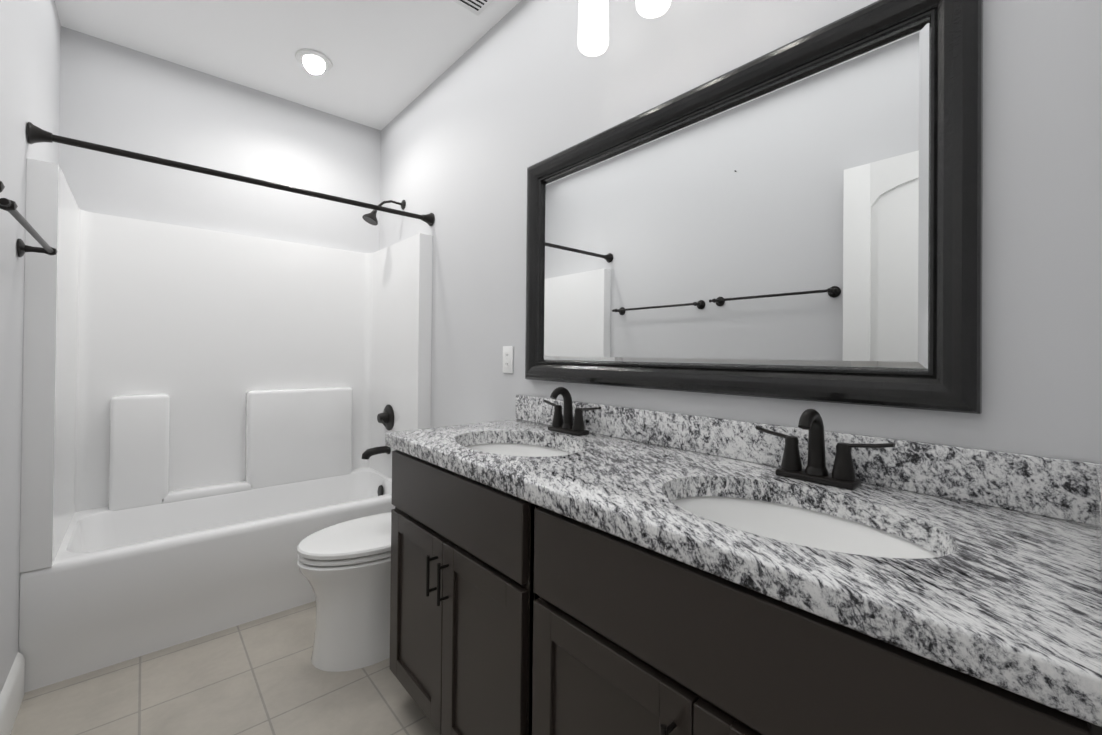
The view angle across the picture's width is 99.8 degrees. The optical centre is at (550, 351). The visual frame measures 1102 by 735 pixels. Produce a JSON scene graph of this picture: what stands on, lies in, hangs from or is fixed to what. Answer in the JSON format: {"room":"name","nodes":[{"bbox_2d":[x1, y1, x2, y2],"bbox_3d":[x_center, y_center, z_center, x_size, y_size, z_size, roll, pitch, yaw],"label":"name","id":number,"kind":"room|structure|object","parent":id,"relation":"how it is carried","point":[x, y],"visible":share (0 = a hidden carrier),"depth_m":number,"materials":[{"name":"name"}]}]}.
{"room":"bathroom","nodes":[
{"label":"bathroom","id":0,"kind":"room"},
{"bbox_2d":[0,0,60,693],"bbox_3d":[-1.286,-0.174,0.927,0.100,2.677,3.372,1,0,-41],"label":"wall","id":1,"kind":"structure","parent":0,"point":[30,43],"depth_m":1.47,"materials":[{"name":"grey paint"}]},
{"bbox_2d":[0,181,4,191],"bbox_3d":[-0.952,-0.339,0.693,0.086,0.060,0.702,1,0,-41],"label":"towel rail","id":2,"kind":"object","parent":1,"relation":"attached to","point":[2,186],"visible":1,"depth_m":0.95,"materials":[{"name":"black metal"}]},
{"bbox_2d":[0,652,24,734],"bbox_3d":[-0.999,1.090,0.666,0.016,0.150,2.398,1,0,-41],"label":"baseboard","id":3,"kind":"structure","parent":1,"relation":"attached to","point":[11,695],"depth_m":1.44,"materials":[{"name":"white wood"}]},
{"bbox_2d":[0,198,56,256],"bbox_3d":[-1.460,-0.330,1.272,0.086,0.060,0.722,1,0,-41],"label":"towel rail","id":4,"kind":"object","parent":1,"relation":"attached to","point":[9,206],"visible":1,"depth_m":1.31,"materials":[{"name":"black metal"}]},
{"bbox_2d":[27,122,433,225],"bbox_3d":[-1.224,-0.738,2.079,1.494,0.072,0.072,1,0,-41],"label":"curtain rod","id":5,"kind":"object","parent":1,"relation":"attached to","point":[35,134],"visible":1,"depth_m":1.88,"materials":[{"name":"black metal"}]},
{"bbox_2d":[59,26,380,252],"bbox_3d":[-1.763,-0.168,2.685,1.500,2.677,0.100,1,0,-41],"label":"wall","id":6,"kind":"structure","parent":0,"point":[113,95],"depth_m":2.52,"materials":[{"name":"grey paint"}]},
{"bbox_2d":[10,601,439,734],"bbox_3d":[-0.698,1.203,1.446,1.700,0.060,3.372,1,0,-41],"label":"floor","id":7,"kind":"structure","parent":0,"point":[263,676],"depth_m":1.58,"materials":[{"name":"tile"}]},
{"bbox_2d":[19,158,432,692],"bbox_3d":[-1.479,0.117,2.356,1.499,2.110,0.770,1,0,-41],"label":"shower","id":8,"kind":"object","parent":7,"relation":"on","point":[211,419],"visible":0.83,"depth_m":2.30,"materials":[{"name":"white plastic"}]},
{"bbox_2d":[297,512,390,671],"bbox_3d":[-0.654,0.777,1.954,0.743,0.800,0.430,1,0,-41],"label":"toilet","id":9,"kind":"object","parent":7,"relation":"on","point":[344,569],"visible":0.33,"depth_m":1.72,"materials":[{"name":"white ceramic"}]},
{"bbox_2d":[385,443,1101,734],"bbox_3d":[0.170,0.752,1.145,0.594,0.855,1.570,1,0,-41],"label":"bathroom vanity","id":10,"kind":"object","parent":7,"relation":"on","point":[566,565],"depth_m":0.81,"materials":[{"name":"grey wood"}]},
{"bbox_2d":[385,419,1101,714],"bbox_3d":[0.176,0.302,1.162,0.572,0.045,1.588,1,0,-41],"label":"countertop","id":11,"kind":"structure","parent":10,"relation":"on","point":[1014,596],"depth_m":0.67,"materials":[{"name":"stone"}]},
{"bbox_2d":[465,435,572,462],"bbox_3d":[-0.106,0.404,1.430,0.366,0.185,0.512,1,0,-41],"label":"sink","id":12,"kind":"object","parent":11,"relation":"in","point":[513,446],"depth_m":1.62,"materials":[{"name":"white ceramic"}]},
{"bbox_2d":[541,387,600,434],"bbox_3d":[0.040,0.201,1.591,0.108,0.160,0.274,1,0,-41],"label":"faucet","id":13,"kind":"object","parent":11,"relation":"on","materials":[{"name":"black metal"}]},
{"bbox_2d":[657,483,956,578],"bbox_3d":[0.418,0.406,0.832,0.366,0.185,0.512,1,0,-41],"label":"sink","id":14,"kind":"object","parent":11,"relation":"in","point":[895,546],"depth_m":0.93,"materials":[{"name":"white ceramic"}]},
{"bbox_2d":[749,409,896,490],"bbox_3d":[0.561,0.203,0.997,0.108,0.160,0.274,1,0,-41],"label":"faucet","id":15,"kind":"object","parent":11,"relation":"on","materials":[{"name":"black metal"}]},
{"bbox_2d":[55,0,520,129],"bbox_3d":[-0.671,-1.534,1.463,1.700,0.060,3.372,1,0,-41],"label":"ceiling","id":16,"kind":"structure","parent":0,"point":[391,60],"depth_m":2.24,"materials":[{"name":"white paint"}]},
{"bbox_2d":[295,49,332,70],"bbox_3d":[-1.220,-1.497,2.391,0.174,0.010,0.174,1,0,-41],"label":"recessed light","id":17,"kind":"object","parent":16,"relation":"in","point":[311,59],"visible":0.94,"depth_m":2.39,"materials":[{"name":"white"}]},
{"bbox_2d":[452,0,493,14],"bbox_3d":[-0.332,-1.490,1.887,0.240,0.012,0.240,1,0,-41],"label":"ceiling vent","id":18,"kind":"object","parent":16,"relation":"in","point":[477,7],"visible":1,"depth_m":1.99,"materials":[{"name":"white"}]},
{"bbox_2d":[380,0,1101,462],"bbox_3d":[-0.083,-0.156,1.982,0.100,2.677,3.372,1,0,-41],"label":"wall","id":19,"kind":"structure","parent":0,"point":[476,130],"depth_m":1.28,"materials":[{"name":"grey paint"}]},
{"bbox_2d":[503,346,512,372],"bbox_3d":[-0.188,0.037,2.014,0.008,0.116,0.072,1,0,-41],"label":"electrical outlet","id":20,"kind":"object","parent":19,"relation":"attached to","point":[507,359],"visible":1,"depth_m":2.01,"materials":[{"name":"white plastic"}]},
{"bbox_2d":[578,0,670,55],"bbox_3d":[0.319,-1.129,1.323,0.182,0.339,0.560,1,0,-41],"label":"sconce","id":21,"kind":"object","parent":19,"relation":"attached to","point":[593,27],"visible":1,"depth_m":1.43,"materials":[{"name":"white glass"}]},
{"bbox_2d":[525,0,982,413],"bbox_3d":[0.353,-0.316,1.378,0.040,0.863,1.362,1,0,-41],"label":"mirror","id":22,"kind":"object","parent":19,"relation":"attached to","point":[799,218],"visible":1,"depth_m":1.12,"materials":[{"name":"clear glass"}]},
{"bbox_2d":[516,395,1095,522],"bbox_3d":[0.384,0.233,1.344,0.022,0.100,1.588,1,0,-41],"label":"backsplash","id":23,"kind":"structure","parent":19,"relation":"attached to","point":[1060,488],"depth_m":0.92,"materials":[{"name":"stone"}]},
{"bbox_2d":[1093,463,1101,662],"bbox_3d":[0.690,0.231,0.570,0.537,0.100,0.020,1,0,-41],"label":"backsplash","id":24,"kind":"structure","parent":19,"relation":"attached to","point":[1097,467],"depth_m":0.63,"materials":[{"name":"stone"}]}
]}

